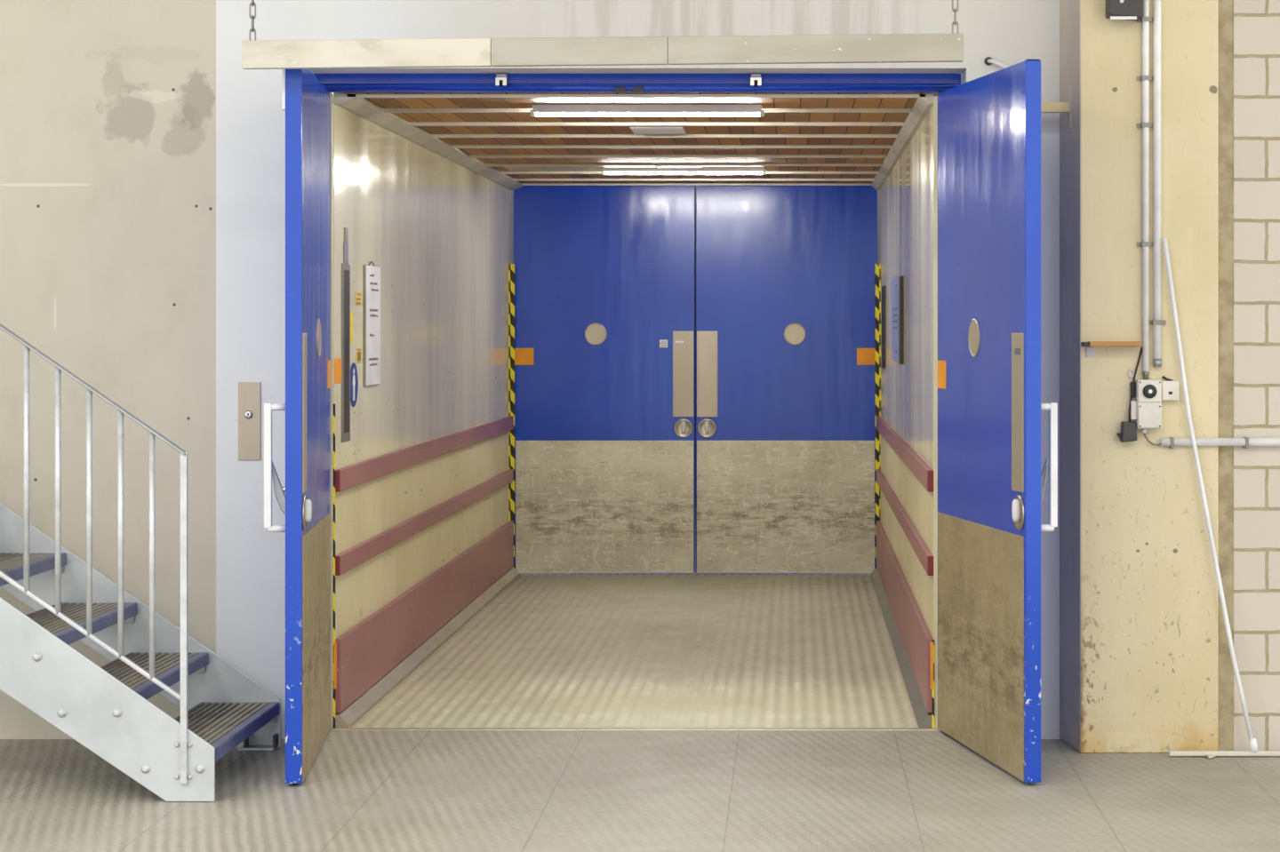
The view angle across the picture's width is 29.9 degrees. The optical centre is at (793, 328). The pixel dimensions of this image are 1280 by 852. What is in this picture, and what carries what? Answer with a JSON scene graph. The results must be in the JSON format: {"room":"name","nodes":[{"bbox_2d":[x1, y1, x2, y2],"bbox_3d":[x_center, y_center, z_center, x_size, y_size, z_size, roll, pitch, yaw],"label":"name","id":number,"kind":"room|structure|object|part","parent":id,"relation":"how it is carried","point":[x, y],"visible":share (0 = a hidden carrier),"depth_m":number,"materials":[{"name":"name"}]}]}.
{"room":"warehouse","nodes":[
{"label":"warehouse","id":0,"kind":"room"},
{"bbox_2d":[0,0,1060,739],"bbox_3d":[-3.226,-0.591,9.230,8.548,4.300,0.300,0,0,0],"label":"wall","id":1,"kind":"structure","parent":0,"point":[108,108],"depth_m":9.08,"materials":[{"name":"paint"}]},
{"bbox_2d":[238,382,260,460],"bbox_3d":[-2.064,0.350,9.073,0.081,0.293,0.017,0,0,0],"label":"switch plate","id":2,"kind":"object","parent":1,"relation":"attached to","point":[249,393],"visible":1,"depth_m":9.06,"materials":[{"name":"metal"}]},
{"bbox_2d":[264,68,330,783],"bbox_3d":[-1.788,0.316,8.696,0.162,2.462,1.149,0,0,-6],"label":"door leaf","id":3,"kind":"structure","parent":1,"relation":"in","point":[305,505],"depth_m":8.20,"materials":[{"name":"blue metal"}]},
{"bbox_3d":[-1.801,0.469,8.192,0.026,0.429,0.028,0,0,-6],"label":"pull handle","id":4,"kind":"part","parent":3,"relation":"part of","materials":[{"name":"white paint"}]},
{"bbox_3d":[-1.769,0.685,8.195,0.067,0.025,0.025,0,0,-6],"label":"handle arm","id":5,"kind":"part","parent":3,"relation":"part of","materials":[{"name":"white paint"}]},
{"bbox_3d":[-1.769,0.268,8.195,0.067,0.025,0.025,0,0,-6],"label":"handle arm","id":6,"kind":"part","parent":3,"relation":"part of","materials":[{"name":"white paint"}]},
{"bbox_3d":[-1.774,0.554,8.244,0.060,0.207,0.012,0,0,-6],"label":"latch lever","id":7,"kind":"part","parent":3,"relation":"part of","materials":[{"name":"grey metal"}]},
{"bbox_3d":[-1.681,0.287,8.217,0.005,0.545,0.131,0,0,-6],"label":"push plate","id":8,"kind":"part","parent":3,"relation":"part of","materials":[{"name":"metal"}]},
{"bbox_2d":[302,495,311,530],"bbox_3d":[-1.670,0.631,8.200,0.034,0.120,0.120,0,0,0],"label":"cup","id":9,"kind":"object","parent":3,"relation":"on","point":[307,504],"depth_m":8.19,"materials":[{"name":"metal"}]},
{"bbox_3d":[-1.763,0.316,8.698,0.056,2.462,1.149,0,0,-6],"label":"panel","id":10,"kind":"part","parent":3,"relation":"part of","materials":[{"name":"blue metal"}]},
{"bbox_3d":[-1.734,1.128,8.704,0.004,0.837,1.111,0,0,-6],"label":"kick plate","id":11,"kind":"part","parent":3,"relation":"part of","materials":[{"name":"beige metal"}]},
{"bbox_2d":[329,728,940,730],"bbox_3d":[-0.618,1.657,9.296,2.491,0.204,0.030,0,0,0],"label":"trim","id":12,"kind":"structure","parent":1,"relation":"attached to","point":[332,729],"depth_m":9.29,"materials":[{"name":"beige metal"}]},
{"bbox_2d":[313,73,961,728],"bbox_3d":[-0.614,0.273,9.270,2.533,2.561,0.090,0,0,0],"label":"door frame","id":13,"kind":"structure","parent":1,"relation":"attached to","point":[333,83],"depth_m":9.29,"materials":[{"name":"blue metal"}]},
{"bbox_3d":[-0.673,-0.929,9.264,0.041,0.019,0.010,0,0,0],"label":"strike plate","id":14,"kind":"part","parent":13,"relation":"part of","materials":[{"name":"grey metal"}]},
{"bbox_3d":[-0.604,-0.929,9.264,0.041,0.019,0.010,0,0,0],"label":"strike plate","id":15,"kind":"part","parent":13,"relation":"part of","materials":[{"name":"grey metal"}]},
{"bbox_2d":[984,56,1007,68],"bbox_3d":[0.778,-0.998,9.052,0.121,0.066,0.037,0,0,22],"label":"peg","id":16,"kind":"object","parent":1,"relation":"attached to","point":[988,60],"visible":0.87,"depth_m":9.04,"materials":[{"name":"grey plastic"}]},
{"bbox_2d":[937,58,1057,783],"bbox_3d":[0.725,0.314,8.709,0.162,2.466,1.149,0,0,-12],"label":"door leaf","id":17,"kind":"structure","parent":1,"relation":"in","point":[991,484],"depth_m":8.54,"materials":[{"name":"blue metal"}]},
{"bbox_3d":[0.671,1.128,8.701,0.003,0.837,1.111,0,0,-12],"label":"kick plate","id":18,"kind":"part","parent":17,"relation":"part of","materials":[{"name":"metal"}]},
{"bbox_2d":[1014,348,1020,354],"bbox_3d":[0.768,0.078,8.214,0.002,0.022,0.062,0,0,-12],"label":"print","id":19,"kind":"object","parent":17,"relation":"attached to","point":[1017,351],"depth_m":8.21},
{"bbox_3d":[0.770,0.287,8.221,0.004,0.545,0.131,0,0,-12],"label":"push plate","id":20,"kind":"part","parent":17,"relation":"part of","materials":[{"name":"metal"}]},
{"bbox_2d":[1011,495,1024,530],"bbox_3d":[0.768,0.631,8.204,0.040,0.120,0.119,0,0,0],"label":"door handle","id":21,"kind":"object","parent":17,"relation":"on","point":[1018,507],"depth_m":8.19,"materials":[{"name":"metal"}]},
{"bbox_3d":[0.850,0.554,8.275,0.060,0.207,0.012,0,0,-12],"label":"latch lever","id":22,"kind":"part","parent":17,"relation":"part of","materials":[{"name":"grey metal"}]},
{"bbox_3d":[0.861,0.268,8.227,0.067,0.025,0.025,0,0,-12],"label":"handle arm","id":23,"kind":"part","parent":17,"relation":"part of","materials":[{"name":"white paint"}]},
{"bbox_3d":[0.861,0.685,8.227,0.067,0.025,0.025,0,0,-12],"label":"handle arm","id":24,"kind":"part","parent":17,"relation":"part of","materials":[{"name":"white paint"}]},
{"bbox_3d":[0.892,0.469,8.233,0.026,0.429,0.028,0,0,-12],"label":"pull handle","id":25,"kind":"part","parent":17,"relation":"part of","materials":[{"name":"white paint"}]},
{"bbox_2d":[0,730,1279,851],"bbox_3d":[-1.000,1.659,1.780,13.000,0.200,15.000,0,0,0],"label":"floor","id":26,"kind":"structure","parent":0,"point":[363,791],"depth_m":7.92,"materials":[{"name":"beige concrete"}]},
{"bbox_2d":[0,323,280,801],"bbox_3d":[-3.247,0.530,8.370,2.680,2.055,1.062,0,0,0],"label":"staircase","id":27,"kind":"structure","parent":26,"relation":"on","point":[106,709],"depth_m":7.87,"materials":[{"name":"metal"}]},
{"bbox_3d":[-2.661,0.768,7.859,1.297,0.910,0.018,0,0,0],"label":"rail","id":28,"kind":"part","parent":27,"relation":"part of","materials":[{"name":"white metal"}]},
{"bbox_3d":[-2.653,-0.040,7.859,1.313,0.914,0.040,0,0,0],"label":"handrail","id":29,"kind":"part","parent":27,"relation":"part of","materials":[{"name":"silver metal"}]},
{"bbox_3d":[-2.005,0.951,7.862,0.022,1.090,0.019,0,0,0],"label":"post","id":30,"kind":"part","parent":27,"relation":"part of","materials":[{"name":"white metal"}]},
{"bbox_2d":[332,92,937,727],"bbox_3d":[-0.625,0.326,12.228,2.409,2.567,5.824,0,0,0],"label":"car","id":31,"kind":"object","parent":26,"relation":"on","point":[436,624],"depth_m":11.24,"materials":[{"name":"metal"}]},
{"bbox_2d":[334,358,341,383],"bbox_3d":[-1.793,0.166,9.405,0.002,0.097,0.152,0,0,0],"label":"sticker","id":32,"kind":"object","parent":31,"relation":"attached to","point":[337,362],"visible":1,"depth_m":9.40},
{"bbox_2d":[341,227,350,442],"bbox_3d":[-1.791,0.023,9.563,0.006,0.857,0.178,0,0,0],"label":"control panel","id":33,"kind":"object","parent":31,"relation":"attached to","point":[345,266],"visible":1,"depth_m":9.55,"materials":[{"name":"grey metal"}]},
{"bbox_2d":[350,311,352,343],"bbox_3d":[-1.793,-0.007,9.683,0.002,0.130,0.078,0,0,0],"label":"warning sticker","id":34,"kind":"object","parent":31,"relation":"attached to","point":[351,312],"visible":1,"depth_m":9.69,"materials":[{"name":"yellow plastic"}]},
{"bbox_2d":[350,362,358,407],"bbox_3d":[-1.792,0.228,9.738,0.003,0.181,0.181,0,0,0],"label":"sign","id":35,"kind":"object","parent":31,"relation":"attached to","point":[354,380],"visible":1,"depth_m":9.74,"materials":[{"name":"blue plastic"}]},
{"bbox_2d":[355,292,361,305],"bbox_3d":[-1.792,-0.123,9.849,0.003,0.055,0.141,0,0,0],"label":"warning sticker","id":36,"kind":"object","parent":31,"relation":"attached to","point":[358,295],"visible":1,"depth_m":9.85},
{"bbox_2d":[356,348,361,362],"bbox_3d":[-1.792,0.110,9.859,0.003,0.059,0.121,0,0,0],"label":"warning sticker","id":37,"kind":"object","parent":31,"relation":"attached to","point":[358,350],"visible":1,"depth_m":9.85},
{"bbox_2d":[357,352,360,361],"bbox_3d":[-1.792,0.114,9.856,0.001,0.038,0.079,0,0,0],"label":"print","id":38,"kind":"object","parent":37,"relation":"attached to","point":[358,353],"depth_m":9.85},
{"bbox_2d":[362,261,380,386],"bbox_3d":[-1.786,-0.024,10.129,0.015,0.526,0.344,0,0,0],"label":"notice","id":39,"kind":"object","parent":31,"relation":"attached to","point":[371,275],"visible":1,"depth_m":10.07,"materials":[{"name":"white paper"}]},
{"bbox_3d":[-1.812,-0.180,12.233,0.035,1.455,5.815,0,0,0],"label":"wall panel","id":40,"kind":"part","parent":31,"relation":"part of","materials":[{"name":"metal"}]},
{"bbox_3d":[-1.812,1.053,12.233,0.035,1.012,5.815,0,0,0],"label":"wall panel","id":41,"kind":"part","parent":31,"relation":"part of","materials":[{"name":"beige metal"}]},
{"bbox_3d":[-1.782,0.926,12.224,0.025,0.079,5.773,0,0,0],"label":"bumper rail","id":42,"kind":"part","parent":31,"relation":"part of","materials":[{"name":"red paint"}]},
{"bbox_3d":[-1.782,0.594,12.224,0.025,0.086,5.773,0,0,0],"label":"bumper rail","id":43,"kind":"part","parent":31,"relation":"part of","materials":[{"name":"red paint"}]},
{"bbox_3d":[-1.751,-0.897,12.233,0.086,0.040,5.815,0,0,0],"label":"ceiling cornice","id":44,"kind":"part","parent":31,"relation":"part of","materials":[{"name":"paint"}]},
{"bbox_3d":[-1.204,-0.911,13.467,0.846,0.011,0.460,0,0,0],"label":"access panel","id":45,"kind":"part","parent":31,"relation":"part of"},
{"bbox_2d":[513,185,695,573],"bbox_3d":[-1.204,0.316,15.175,1.149,2.462,0.084,0,0,0],"label":"door leaf","id":46,"kind":"structure","parent":31,"relation":"attached to","point":[604,276],"depth_m":15.16,"materials":[{"name":"blue metal"}]},
{"bbox_3d":[-1.198,1.128,15.159,1.127,0.837,0.003,0,0,0],"label":"kick plate","id":47,"kind":"part","parent":46,"relation":"part of","materials":[{"name":"metal"}]},
{"bbox_3d":[-0.701,0.287,15.159,0.131,0.545,0.004,0,0,0],"label":"push plate","id":48,"kind":"part","parent":46,"relation":"part of","materials":[{"name":"metal"}]},
{"bbox_2d":[673,418,693,438],"bbox_3d":[-0.699,0.631,15.149,0.120,0.120,0.031,0,0,0],"label":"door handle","id":49,"kind":"object","parent":46,"relation":"on","point":[683,428],"depth_m":15.16,"materials":[{"name":"metal"}]},
{"bbox_3d":[-0.615,1.583,12.233,2.239,0.054,5.815,0,0,0],"label":"floor plate","id":50,"kind":"part","parent":31,"relation":"part of","materials":[{"name":"metal"}]},
{"bbox_3d":[-0.625,-0.947,12.233,2.409,0.020,5.815,0,0,0],"label":"ceiling panel","id":51,"kind":"part","parent":31,"relation":"part of","materials":[{"name":"wood"}]},
{"bbox_2d":[530,104,764,116],"bbox_3d":[-0.598,-0.892,9.785,0.957,0.046,0.067,0,0,0],"label":"ceiling light","id":52,"kind":"object","parent":31,"relation":"attached to","point":[538,110],"visible":1,"depth_m":9.76,"materials":[{"name":"white plastic"}]},
{"bbox_3d":[-0.619,-0.910,10.923,0.240,0.013,0.323,0,0,0],"label":"ceiling plate","id":53,"kind":"part","parent":31,"relation":"part of","materials":[{"name":"white metal"}]},
{"bbox_3d":[-0.642,-0.910,13.438,0.245,0.013,0.303,0,0,0],"label":"ceiling plate","id":54,"kind":"part","parent":31,"relation":"part of","materials":[{"name":"white plastic"}]},
{"bbox_2d":[600,166,766,175],"bbox_3d":[-0.621,-0.892,13.479,0.932,0.046,0.067,0,0,0],"label":"ceiling light","id":55,"kind":"object","parent":31,"relation":"attached to","point":[704,170],"visible":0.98,"depth_m":13.45,"materials":[{"name":"white plastic"}]},
{"bbox_2d":[696,185,877,573],"bbox_3d":[-0.045,0.316,15.175,1.149,2.462,0.084,0,0,0],"label":"door leaf","id":56,"kind":"structure","parent":31,"relation":"attached to","point":[786,275],"depth_m":15.16,"materials":[{"name":"blue metal"}]},
{"bbox_3d":[-0.548,0.287,15.159,0.131,0.545,0.004,0,0,0],"label":"push plate","id":57,"kind":"part","parent":56,"relation":"part of","materials":[{"name":"metal"}]},
{"bbox_2d":[697,418,716,438],"bbox_3d":[-0.550,0.631,15.149,0.120,0.120,0.031,0,0,0],"label":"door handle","id":58,"kind":"object","parent":56,"relation":"on","point":[707,428],"depth_m":15.16,"materials":[{"name":"metal"}]},
{"bbox_3d":[-0.050,1.128,15.159,1.127,0.837,0.003,0,0,0],"label":"kick plate","id":59,"kind":"part","parent":56,"relation":"part of","materials":[{"name":"metal"}]},
{"bbox_3d":[0.539,-0.011,14.343,0.012,0.490,0.351,0,0,0],"label":"wall strip","id":60,"kind":"part","parent":31,"relation":"part of","materials":[{"name":"metal"}]},
{"bbox_2d":[891,274,903,364],"bbox_3d":[0.536,-0.047,12.481,0.018,0.447,1.222,0,0,0],"label":"notice board","id":61,"kind":"object","parent":31,"relation":"attached to","point":[897,283],"visible":1,"depth_m":12.30,"materials":[{"name":"white paper"}]},
{"bbox_3d":[0.536,-0.042,11.919,0.018,0.438,0.099,0,0,0],"label":"edge frame","id":62,"kind":"part","parent":61,"relation":"part of","materials":[{"name":"black metal"}]},
{"bbox_3d":[0.518,-0.897,12.233,0.055,0.040,5.815,0,0,0],"label":"ceiling cornice","id":63,"kind":"part","parent":31,"relation":"part of","materials":[{"name":"paint"}]},
{"bbox_3d":[0.534,0.926,12.224,0.025,0.079,5.773,0,0,0],"label":"bumper rail","id":64,"kind":"part","parent":31,"relation":"part of","materials":[{"name":"red paint"}]},
{"bbox_3d":[0.534,0.594,12.224,0.025,0.086,5.773,0,0,0],"label":"bumper rail","id":65,"kind":"part","parent":31,"relation":"part of","materials":[{"name":"red paint"}]},
{"bbox_3d":[0.563,-0.180,12.233,0.035,1.455,5.815,0,0,0],"label":"wall panel","id":66,"kind":"part","parent":31,"relation":"part of","materials":[{"name":"metal"}]},
{"bbox_3d":[0.563,1.053,12.233,0.035,1.012,5.815,0,0,0],"label":"wall panel","id":67,"kind":"part","parent":31,"relation":"part of","materials":[{"name":"beige metal"}]},
{"bbox_2d":[1162,237,1279,758],"bbox_3d":[1.667,0.611,8.703,0.640,1.888,0.094,0,0,0],"label":"pole","id":68,"kind":"object","parent":26,"relation":"on","point":[1253,751],"depth_m":8.72,"materials":[{"name":"white metal"}]},
{"bbox_2d":[1248,737,1258,752],"bbox_3d":[1.675,1.517,8.706,0.034,0.052,0.032,0,0,0],"label":"socket","id":69,"kind":"object","parent":68,"relation":"attached to","point":[1253,745],"depth_m":8.69,"materials":[{"name":"white paint"}]},
{"bbox_2d":[333,73,962,575],"bbox_3d":[-0.600,-0.041,15.630,4.800,3.600,0.100,0,0,0],"label":"wall","id":70,"kind":"structure","parent":0,"point":[511,191],"depth_m":15.58,"materials":[{"name":"metal"}]},
{"bbox_2d":[1059,0,1218,753],"bbox_3d":[1.284,-0.591,9.003,0.550,4.300,0.455,0,0,0],"label":"column","id":71,"kind":"structure","parent":0,"point":[1139,590],"depth_m":8.78,"materials":[{"name":"paint"}]},
{"bbox_2d":[1040,85,1071,128],"bbox_3d":[0.885,-0.828,8.935,0.314,0.160,0.070,0,0,0],"label":"bar","id":72,"kind":"object","parent":71,"relation":"attached to","point":[1045,107],"visible":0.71,"depth_m":8.91,"materials":[{"name":"grey paint"}]},
{"bbox_3d":[1.035,-0.828,8.935,0.015,0.160,0.070,0,0,0],"label":"mounting plate","id":73,"kind":"part","parent":72,"relation":"part of","materials":[{"name":"grey paint"}]},
{"bbox_2d":[1080,341,1140,357],"bbox_3d":[1.159,0.076,8.739,0.208,0.058,0.076,0,0,0],"label":"wooden ledge","id":74,"kind":"object","parent":71,"relation":"attached to","point":[1090,351],"visible":1,"depth_m":8.70,"materials":[{"name":"orange wood"}]},
{"bbox_2d":[1105,0,1142,21],"bbox_3d":[1.205,-1.230,8.725,0.123,0.215,0.102,0,0,0],"label":"wall speaker","id":75,"kind":"object","parent":71,"relation":"attached to","point":[1126,10],"visible":1,"depth_m":8.68,"materials":[{"name":"black plastic"}]},
{"bbox_2d":[1136,0,1152,372],"bbox_3d":[1.290,-1.286,8.759,0.061,2.905,0.030,0,0,0],"label":"conduit","id":76,"kind":"object","parent":71,"relation":"attached to","point":[1146,19],"visible":0.98,"depth_m":8.75,"materials":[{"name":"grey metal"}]},
{"bbox_2d":[1130,372,1161,446],"bbox_3d":[1.292,0.294,8.736,0.118,0.271,0.082,0,0,0],"label":"switch box","id":77,"kind":"object","parent":71,"relation":"attached to","point":[1146,410],"visible":1,"depth_m":8.71,"materials":[{"name":"grey plastic"}]},
{"bbox_2d":[1116,347,1142,442],"bbox_3d":[1.231,0.241,8.749,0.099,0.347,0.051,0,0,0],"label":"power adapter","id":78,"kind":"object","parent":77,"relation":"attached to","point":[1128,433],"visible":1,"depth_m":8.73,"materials":[{"name":"black plastic"}]},
{"bbox_2d":[1130,400,1136,419],"bbox_3d":[1.243,0.298,8.756,0.021,0.068,0.041,0,0,0],"label":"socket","id":79,"kind":"object","parent":77,"relation":"attached to","point":[1133,404],"depth_m":8.74,"materials":[{"name":"white plastic"}]},
{"bbox_2d":[1149,0,1166,367],"bbox_3d":[1.332,-1.300,8.759,0.065,2.878,0.034,0,0,0],"label":"conduit","id":80,"kind":"object","parent":71,"relation":"attached to","point":[1156,322],"visible":1,"depth_m":8.75,"materials":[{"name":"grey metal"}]},
{"bbox_2d":[1161,376,1179,400],"bbox_3d":[1.377,0.217,8.756,0.064,0.091,0.040,0,0,0],"label":"switch box","id":81,"kind":"object","parent":71,"relation":"attached to","point":[1170,388],"visible":1,"depth_m":8.74,"materials":[{"name":"white plastic"}]},
{"bbox_2d":[1233,0,1279,751],"bbox_3d":[3.559,-0.591,9.009,3.882,4.300,0.443,0,0,0],"label":"wall","id":82,"kind":"structure","parent":0,"point":[1256,22],"depth_m":8.79,"materials":[{"name":"painted brick"},{"name":"mortar"}]},
{"bbox_2d":[1160,437,1279,448],"bbox_3d":[3.372,0.418,8.764,4.055,0.042,0.045,0,0,0],"label":"conduit","id":83,"kind":"object","parent":82,"relation":"attached to","point":[1171,442],"visible":1,"depth_m":8.75,"materials":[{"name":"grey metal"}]},
{"bbox_2d":[1218,0,1233,751],"bbox_3d":[1.589,-0.591,8.983,0.058,4.300,0.395,0,0,0],"label":"trim","id":84,"kind":"structure","parent":82,"relation":"attached to","point":[1226,7],"depth_m":8.79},
{"bbox_3d":[-1.000,-2.841,1.830,13.000,0.200,15.100,0,0,0],"label":"ceiling","id":85,"kind":"structure","parent":0,"visible":0},
{"bbox_2d":[241,0,963,69],"bbox_3d":[-0.638,-1.829,7.998,2.409,1.920,0.035,0,0,0],"label":"beam","id":86,"kind":"structure","parent":85,"relation":"hanging from","point":[886,48],"depth_m":7.98,"materials":[{"name":"white paint"}]},
{"bbox_3d":[-1.810,-1.869,7.997,0.018,1.841,0.018,0,0,45],"label":"chain","id":87,"kind":"part","parent":86,"relation":"part of","materials":[{"name":"metal"}]},
{"bbox_3d":[0.540,-1.870,7.997,0.018,1.797,0.018,0,0,45],"label":"chain","id":88,"kind":"part","parent":86,"relation":"part of","materials":[{"name":"metal"}]}
]}

